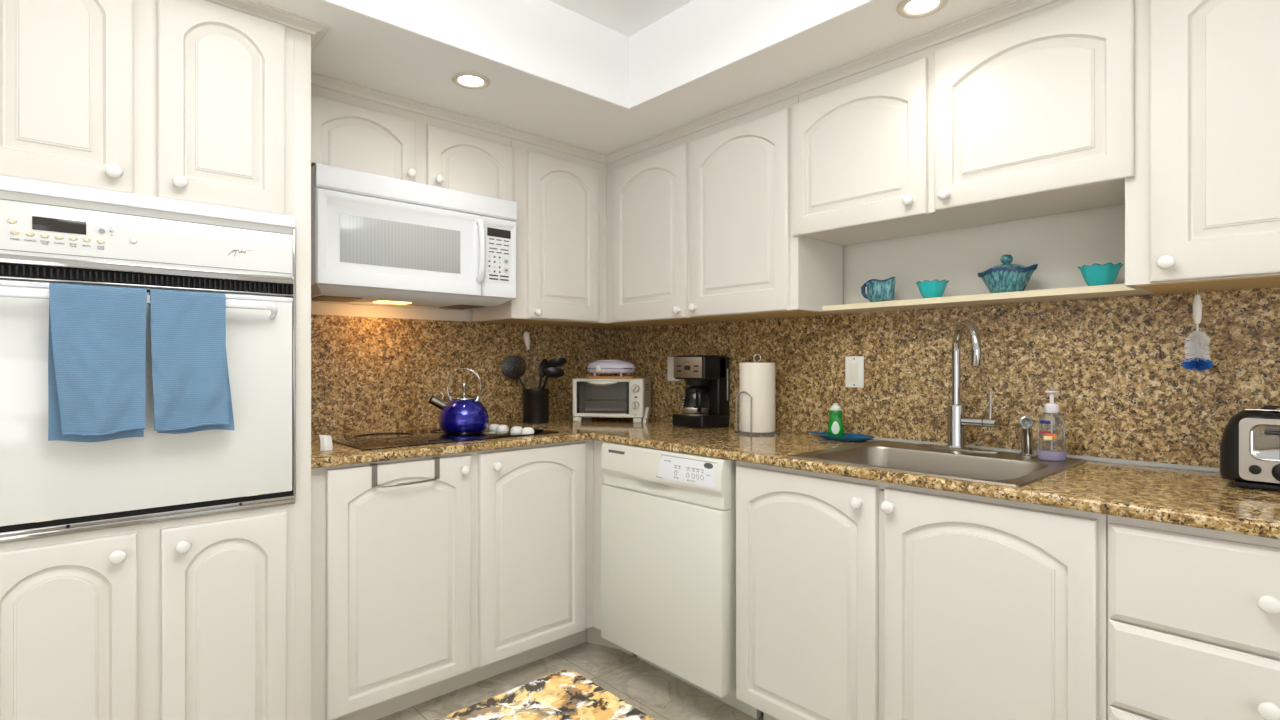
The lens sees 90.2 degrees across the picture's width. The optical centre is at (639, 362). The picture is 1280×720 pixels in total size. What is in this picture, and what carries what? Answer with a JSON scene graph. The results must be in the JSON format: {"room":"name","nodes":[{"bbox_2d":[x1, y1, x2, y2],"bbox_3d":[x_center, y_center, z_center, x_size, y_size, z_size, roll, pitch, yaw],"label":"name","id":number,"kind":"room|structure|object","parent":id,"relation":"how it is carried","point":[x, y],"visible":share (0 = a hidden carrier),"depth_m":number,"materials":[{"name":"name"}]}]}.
{"room":"kitchen","nodes":[
{"label":"kitchen","id":0,"kind":"room"},
{"bbox_2d":[312,302,568,435],"bbox_3d":[-1.870,-0.052,2.009,4.720,2.500,0.100,0,0,-42],"label":"wall","id":1,"kind":"structure","parent":0,"point":[318,308],"depth_m":2.68,"materials":[{"name":"white paint"}]},
{"bbox_2d":[311,295,311,456],"bbox_3d":[-1.192,0.040,2.124,0.020,0.486,0.599,0,0,-42],"label":"backsplash","id":2,"kind":"structure","parent":1,"relation":"attached to","point":[311,295],"depth_m":1.91,"materials":[{"name":"stone"}]},
{"bbox_2d":[311,85,512,200],"bbox_3d":[-0.953,-0.792,2.483,0.858,0.342,0.389,0,0,-42],"label":"upper cabinet","id":3,"kind":"object","parent":1,"relation":"attached to","point":[349,132],"visible":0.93,"depth_m":2.34,"materials":[{"name":"white wood"}]},
{"bbox_2d":[311,163,516,310],"bbox_3d":[-0.905,-0.444,2.490,0.761,0.430,0.440,0,0,-42],"label":"microwave","id":4,"kind":"object","parent":3,"relation":"attached to","point":[376,240],"visible":0.99,"depth_m":2.32,"materials":[{"name":"white"}]},
{"bbox_2d":[312,314,608,435],"bbox_3d":[-0.791,0.049,2.910,1.671,0.468,0.020,0,0,-42],"label":"backsplash","id":5,"kind":"structure","parent":1,"relation":"attached to","point":[369,374],"depth_m":2.76,"materials":[{"name":"stone"}]},
{"bbox_2d":[473,139,646,327],"bbox_3d":[-0.335,-0.573,3.046,0.810,0.778,0.389,0,0,-42],"label":"upper cabinet","id":6,"kind":"object","parent":1,"relation":"attached to","point":[561,198],"visible":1,"depth_m":2.81,"materials":[{"name":"white wood"}]},
{"bbox_2d":[376,642,763,719],"bbox_3d":[-0.112,1.223,0.079,4.720,0.050,5.320,0,0,-42],"label":"floor","id":7,"kind":"structure","parent":0,"point":[649,689],"depth_m":2.34,"materials":[{"name":"tile"}]},
{"bbox_2d":[0,0,330,719],"bbox_3d":[-1.435,0.117,1.815,0.834,2.161,0.730,0,0,-42],"label":"tall cabinet","id":8,"kind":"object","parent":7,"relation":"on","point":[208,617],"visible":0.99,"depth_m":1.60,"materials":[{"name":"white wood"}]},
{"bbox_2d":[0,175,295,542],"bbox_3d":[-1.413,-0.005,1.791,0.662,0.806,0.716,0,0,-42],"label":"wall oven","id":9,"kind":"object","parent":8,"relation":"in","point":[50,232],"visible":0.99,"depth_m":1.56,"materials":[{"name":"white metal"}]},
{"bbox_2d":[48,283,146,441],"bbox_3d":[-1.240,0.003,1.462,0.174,0.360,0.058,0,0,-42],"label":"dish towel","id":10,"kind":"object","parent":9,"relation":"hanging from","point":[97,340],"visible":1,"depth_m":1.45,"materials":[{"name":"blue fabric"}]},
{"bbox_2d":[0,279,292,526],"bbox_3d":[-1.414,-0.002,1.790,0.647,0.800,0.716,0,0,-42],"label":"door","id":11,"kind":"structure","parent":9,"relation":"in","point":[154,477],"depth_m":1.57,"materials":[{"name":"white metal"}]},
{"bbox_2d":[149,289,234,433],"bbox_3d":[-1.108,0.000,1.585,0.176,0.354,0.052,0,0,-42],"label":"dish towel","id":12,"kind":"object","parent":9,"relation":"hanging from","point":[192,392],"visible":1,"depth_m":1.57,"materials":[{"name":"blue fabric"}]},
{"bbox_2d":[311,440,593,719],"bbox_3d":[-0.560,0.756,2.656,1.664,0.884,0.657,0,0,-42],"label":"base cabinet","id":13,"kind":"object","parent":7,"relation":"on","point":[484,569],"visible":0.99,"depth_m":2.17,"materials":[{"name":"white wood"}]},
{"bbox_2d":[369,457,439,487],"bbox_3d":[-0.753,0.356,2.067,0.223,0.073,0.056,0,0,-42],"label":"towel bar","id":14,"kind":"object","parent":13,"relation":"attached to","point":[437,459],"visible":1,"depth_m":2.03,"materials":[{"name":"silver metal"}]},
{"bbox_2d":[311,417,1279,539],"bbox_3d":[0.192,0.298,1.830,1.671,0.028,2.900,0,0,-42],"label":"countertop","id":15,"kind":"structure","parent":13,"relation":"on","point":[1191,498],"depth_m":1.66,"materials":[{"name":"stone"}]},
{"bbox_2d":[319,434,331,450],"bbox_3d":[-1.015,0.258,2.063,0.040,0.050,0.040,0,0,-42],"label":"clip","id":16,"kind":"object","parent":15,"relation":"on","point":[325,440],"visible":1,"depth_m":2.05,"materials":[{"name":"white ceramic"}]},
{"bbox_2d":[331,424,558,450],"bbox_3d":[-0.755,0.269,2.465,0.762,0.029,0.438,0,0,-42],"label":"cooktop","id":17,"kind":"object","parent":15,"relation":"in","point":[372,441],"visible":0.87,"depth_m":2.38,"materials":[{"name":"black glass"}]},
{"bbox_2d":[427,368,488,433],"bbox_3d":[-0.709,0.149,2.544,0.207,0.255,0.199,0,0,-42],"label":"kettle","id":18,"kind":"object","parent":17,"relation":"on","point":[464,413],"visible":1,"depth_m":2.49,"materials":[{"name":"blue metal"}]},
{"bbox_2d":[523,388,548,423],"bbox_3d":[-0.492,0.204,3.013,0.124,0.158,0.124,0,0,-42],"label":"utensil crock","id":19,"kind":"object","parent":15,"relation":"on","point":[535,401],"visible":0.98,"depth_m":2.96,"materials":[{"name":"black plastic"}]},
{"bbox_2d":[502,355,526,388],"bbox_3d":[-0.554,0.118,3.013,0.198,0.305,0.033,0,0,2],"label":"skimmer","id":20,"kind":"object","parent":19,"relation":"in","point":[508,360],"visible":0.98,"depth_m":3.02,"materials":[{"name":"black plastic"}]},
{"bbox_2d":[523,332,537,388],"bbox_3d":[-0.528,0.060,3.042,0.074,0.416,0.049,0,0,22],"label":"whisk","id":21,"kind":"object","parent":19,"relation":"in","point":[526,336],"visible":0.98,"depth_m":3.04,"materials":[{"name":"white plastic"}]},
{"bbox_2d":[538,359,548,388],"bbox_3d":[-0.459,0.126,2.981,0.081,0.286,0.015,0,0,23],"label":"serving spoon","id":22,"kind":"object","parent":19,"relation":"in","point":[544,364],"visible":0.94,"depth_m":2.98,"materials":[{"name":"black plastic"}]},
{"bbox_2d":[542,367,563,388],"bbox_3d":[-0.442,0.146,2.969,0.192,0.249,0.060,0,0,27],"label":"serving spoon","id":23,"kind":"object","parent":19,"relation":"in","point":[552,372],"visible":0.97,"depth_m":2.96,"materials":[{"name":"black plastic"}]},
{"bbox_2d":[541,358,566,388],"bbox_3d":[-0.431,0.123,2.998,0.181,0.293,0.072,0,0,-23],"label":"ladle","id":24,"kind":"object","parent":19,"relation":"in","point":[555,362],"visible":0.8,"depth_m":3.03,"materials":[{"name":"black plastic"}]},
{"bbox_2d":[572,378,650,422],"bbox_3d":[-0.131,0.180,3.109,0.360,0.206,0.231,0,0,12],"label":"toaster oven","id":25,"kind":"object","parent":15,"relation":"on","point":[591,397],"visible":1,"depth_m":3.06,"materials":[{"name":"beige metal"}]},
{"bbox_2d":[583,410,625,413],"bbox_3d":[-0.152,0.245,3.135,0.236,0.004,0.150,0,0,12],"label":"tray","id":26,"kind":"object","parent":25,"relation":"on","point":[588,411],"depth_m":3.16,"materials":[{"name":"silver metal"}]},
{"bbox_2d":[588,376,638,378],"bbox_3d":[-0.127,0.072,3.121,0.223,0.011,0.157,0,0,12],"label":"cutting board","id":27,"kind":"object","parent":25,"relation":"on","point":[597,377],"visible":1,"depth_m":3.04,"materials":[{"name":"orange wood"}]},
{"bbox_2d":[587,360,634,375],"bbox_3d":[-0.143,0.026,3.116,0.241,0.080,0.163,0,0,12],"label":"grill","id":28,"kind":"object","parent":27,"relation":"on","point":[598,367],"visible":0.99,"depth_m":3.06,"materials":[{"name":"grey plastic"}]},
{"bbox_2d":[672,355,728,428],"bbox_3d":[0.268,0.126,2.835,0.190,0.315,0.186,0,0,-42],"label":"coffee maker","id":29,"kind":"object","parent":15,"relation":"on","point":[705,403],"visible":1,"depth_m":2.78,"materials":[{"name":"black plastic"}]},
{"bbox_2d":[684,379,710,385],"bbox_3d":[0.256,0.086,2.826,0.124,0.030,0.124,0,0,-42],"label":"basket","id":30,"kind":"object","parent":29,"relation":"on","point":[692,382],"depth_m":2.78,"materials":[{"name":"black plastic"}]},
{"bbox_2d":[735,354,779,434],"bbox_3d":[0.473,0.124,2.570,0.180,0.319,0.180,0,0,-42],"label":"paper towel holder","id":31,"kind":"object","parent":15,"relation":"on","point":[738,431],"visible":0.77,"depth_m":2.51,"materials":[{"name":"silver metal"}]},
{"bbox_2d":[739,363,775,432],"bbox_3d":[0.473,0.138,2.570,0.143,0.274,0.143,0,0,-42],"label":"paper towel roll","id":32,"kind":"object","parent":31,"relation":"on","point":[758,380],"visible":0.98,"depth_m":2.51,"materials":[{"name":"white paper"}]},
{"bbox_2d":[808,431,874,441],"bbox_3d":[0.735,0.273,2.348,0.142,0.020,0.265,0,0,-42],"label":"tray","id":33,"kind":"object","parent":15,"relation":"on","point":[850,437],"visible":0.94,"depth_m":2.32,"materials":[{"name":"blue plastic"}]},
{"bbox_2d":[828,403,843,436],"bbox_3d":[0.727,0.215,2.368,0.058,0.127,0.039,0,0,20],"label":"dish soap bottle","id":34,"kind":"object","parent":33,"relation":"on","point":[835,425],"visible":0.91,"depth_m":2.35,"materials":[{"name":"green plastic"}]},
{"bbox_2d":[788,440,1086,486],"bbox_3d":[0.860,0.368,1.869,0.575,0.178,0.630,0,0,-42],"label":"sink","id":35,"kind":"object","parent":15,"relation":"in","point":[1004,468],"visible":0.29,"depth_m":1.94,"materials":[{"name":"silver metal"}]},
{"bbox_2d":[1017,416,1036,457],"bbox_3d":[1.150,0.218,1.893,0.052,0.121,0.052,0,0,24],"label":"sprayer","id":36,"kind":"object","parent":35,"relation":"on","point":[1026,423],"visible":0.99,"depth_m":1.88,"materials":[{"name":"silver metal"}]},
{"bbox_2d":[1037,391,1065,460],"bbox_3d":[1.177,0.180,1.823,0.070,0.198,0.044,0,0,29],"label":"soap pump bottle","id":37,"kind":"object","parent":35,"relation":"on","point":[1051,424],"visible":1,"depth_m":1.81,"materials":[{"name":"clear plastic"}]},
{"bbox_2d":[916,320,999,453],"bbox_3d":[1.023,0.075,2.024,0.140,0.409,0.280,0,0,-13],"label":"faucet","id":38,"kind":"object","parent":15,"relation":"on","point":[957,421],"visible":1,"depth_m":2.03,"materials":[{"name":"silver metal"}]},
{"bbox_2d":[871,437,1219,472],"bbox_3d":[1.305,0.278,1.843,0.008,0.011,1.380,0,0,-42],"label":"bead","id":39,"kind":"object","parent":15,"relation":"on","point":[1143,463],"visible":0.46,"depth_m":1.82,"materials":[{"name":"grey"}]},
{"bbox_2d":[1219,405,1279,490],"bbox_3d":[1.473,0.194,1.454,0.268,0.179,0.212,0,0,-42],"label":"toaster","id":40,"kind":"object","parent":15,"relation":"on","point":[1250,441],"visible":1,"depth_m":1.41,"materials":[{"name":"black plastic"}]},
{"bbox_2d":[436,670,654,719],"bbox_3d":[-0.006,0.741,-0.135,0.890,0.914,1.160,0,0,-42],"label":"rug","id":41,"kind":"object","parent":7,"relation":"on","point":[563,694],"visible":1,"depth_m":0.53,"materials":[{"name":"fabric"}]},
{"bbox_2d":[586,440,633,654],"bbox_3d":[0.022,0.756,2.805,0.570,0.884,0.228,0,0,-42],"label":"cabinet filler","id":42,"kind":"object","parent":7,"relation":"on","point":[593,634],"visible":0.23,"depth_m":2.60,"materials":[{"name":"white wood"}]},
{"bbox_2d":[600,442,760,718],"bbox_3d":[0.282,0.756,2.461,0.629,0.884,0.620,0,0,-42],"label":"dishwasher","id":43,"kind":"object","parent":7,"relation":"on","point":[668,518],"visible":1,"depth_m":2.19,"materials":[{"name":"white metal"}]},
{"bbox_2d":[730,460,735,692],"bbox_3d":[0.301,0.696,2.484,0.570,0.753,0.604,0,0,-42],"label":"cabinet filler","id":44,"kind":"object","parent":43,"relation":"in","point":[732,462],"depth_m":2.08,"materials":[{"name":"white wood"}]},
{"bbox_2d":[736,461,1107,719],"bbox_3d":[0.841,0.756,1.880,0.636,0.884,0.988,0,0,-42],"label":"base cabinet","id":45,"kind":"object","parent":7,"relation":"on","point":[857,599],"visible":0.98,"depth_m":1.62,"materials":[{"name":"white wood"}]},
{"bbox_2d":[1108,515,1279,719],"bbox_3d":[1.348,0.756,1.323,0.637,0.884,0.514,0,0,-42],"label":"base cabinet","id":46,"kind":"object","parent":7,"relation":"on","point":[1194,613],"visible":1,"depth_m":1.22,"materials":[{"name":"white wood"}]},
{"bbox_2d":[549,0,692,36],"bbox_3d":[-0.054,-1.262,-0.523,3.996,0.050,4.352,0,0,-42],"label":"ceiling","id":47,"kind":"structure","parent":0,"point":[626,17],"depth_m":2.24,"materials":[{"name":"white paint"}]},
{"bbox_2d":[251,0,1012,154],"bbox_3d":[-0.116,-1.121,0.008,4.620,0.313,5.220,0,0,-42],"label":"ceiling","id":48,"kind":"structure","parent":0,"point":[359,49],"depth_m":2.12,"materials":[{"name":"white paint"}]},
{"bbox_2d":[451,72,489,89],"bbox_3d":[-0.578,-0.961,2.181,0.129,0.006,0.129,0,0,-42],"label":"recessed light","id":49,"kind":"object","parent":48,"relation":"in","point":[468,80],"visible":1,"depth_m":2.18,"materials":[{"name":"beige"}]},
{"bbox_2d":[324,0,872,108],"bbox_3d":[-0.054,-1.101,-0.523,3.996,0.272,4.352,0,0,-42],"label":"ceiling tray recess","id":50,"kind":"structure","parent":48,"relation":"attached to","point":[545,39],"depth_m":2.13,"materials":[{"name":"white paint"}]},
{"bbox_2d":[896,0,947,17],"bbox_3d":[0.759,-0.961,1.718,0.129,0.006,0.129,0,0,-42],"label":"recessed light","id":51,"kind":"object","parent":48,"relation":"in","point":[905,8],"visible":1,"depth_m":1.73,"materials":[{"name":"beige"}]},
{"bbox_2d":[650,204,1153,433],"bbox_3d":[1.629,-0.052,1.597,0.100,2.500,5.220,0,0,-42],"label":"wall","id":52,"kind":"structure","parent":0,"point":[1061,243],"depth_m":2.06,"materials":[{"name":"white paint"}]},
{"bbox_2d":[607,95,842,325],"bbox_3d":[0.289,-0.573,2.704,0.348,0.778,1.055,0,0,-42],"label":"upper cabinet","id":53,"kind":"object","parent":52,"relation":"attached to","point":[699,224],"visible":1,"depth_m":2.50,"materials":[{"name":"white paint"}]},
{"bbox_2d":[311,0,1059,163],"bbox_3d":[0.186,-0.949,1.622,1.383,0.028,2.540,0,0,-42],"label":"crown molding","id":54,"kind":"structure","parent":53,"relation":"attached to","point":[1011,9],"depth_m":2.25,"materials":[{"name":"white wood"}]},
{"bbox_2d":[609,287,1279,467],"bbox_3d":[0.817,0.049,2.399,0.020,0.468,2.900,0,0,-42],"label":"backsplash","id":55,"kind":"structure","parent":52,"relation":"attached to","point":[1123,386],"depth_m":1.98,"materials":[{"name":"stone"}]},
{"bbox_2d":[667,357,678,380],"bbox_3d":[0.161,0.032,3.100,0.008,0.116,0.076,0,0,-42],"label":"outlet plate","id":56,"kind":"object","parent":55,"relation":"attached to","point":[670,360],"visible":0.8,"depth_m":3.11,"materials":[{"name":"white plastic"}]},
{"bbox_2d":[845,356,863,387],"bbox_3d":[0.804,0.036,2.392,0.009,0.117,0.074,0,0,-42],"label":"light switch","id":57,"kind":"object","parent":55,"relation":"attached to","point":[854,365],"visible":1,"depth_m":2.39,"materials":[{"name":"white plastic"}]},
{"bbox_2d":[792,0,1134,245],"bbox_3d":[0.957,-0.701,1.970,0.348,0.522,0.959,0,0,-42],"label":"upper cabinet","id":58,"kind":"object","parent":52,"relation":"attached to","point":[1030,114],"visible":1,"depth_m":1.79,"materials":[{"name":"white wood"}]},
{"bbox_2d":[822,284,1146,312],"bbox_3d":[1.030,-0.197,2.039,0.148,0.018,0.920,0,0,-42],"label":"wall shelf","id":59,"kind":"object","parent":52,"relation":"attached to","point":[1113,289],"visible":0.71,"depth_m":1.94,"materials":[{"name":"beige wood"}]},
{"bbox_2d":[861,277,894,301],"bbox_3d":[0.840,-0.252,2.246,0.089,0.091,0.103,0,0,-4],"label":"pitcher","id":60,"kind":"object","parent":59,"relation":"on","point":[877,290],"visible":0.9,"depth_m":2.21,"materials":[{"name":"teal ceramic"}]},
{"bbox_2d":[916,279,948,297],"bbox_3d":[0.965,-0.237,2.107,0.102,0.061,0.098,0,0,-42],"label":"glass bowl","id":61,"kind":"object","parent":59,"relation":"on","point":[935,288],"visible":0.82,"depth_m":2.08,"materials":[{"name":"teal glass"}]},
{"bbox_2d":[977,254,1037,292],"bbox_3d":[1.116,-0.268,1.941,0.130,0.122,0.132,0,0,2],"label":"lidded dish","id":62,"kind":"object","parent":59,"relation":"on","point":[1005,277],"visible":0.91,"depth_m":1.90,"materials":[{"name":"teal ceramic"}]},
{"bbox_2d":[1078,263,1123,285],"bbox_3d":[1.275,-0.238,1.766,0.104,0.062,0.100,0,0,-42],"label":"glass bowl","id":63,"kind":"object","parent":59,"relation":"on","point":[1096,274],"visible":0.82,"depth_m":1.74,"materials":[{"name":"teal glass"}]},
{"bbox_2d":[1125,0,1279,294],"bbox_3d":[1.452,-0.573,1.427,0.348,0.778,0.548,0,0,-42],"label":"upper cabinet","id":64,"kind":"object","parent":52,"relation":"attached to","point":[1202,200],"visible":1,"depth_m":1.43,"materials":[{"name":"white paint"}]},
{"bbox_2d":[1182,289,1213,370],"bbox_3d":[1.387,-0.081,1.588,0.060,0.205,0.060,0,0,-42],"label":"brush","id":65,"kind":"object","parent":64,"relation":"hanging from","point":[1197,362],"visible":1,"depth_m":1.58,"materials":[{"name":"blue plastic"}]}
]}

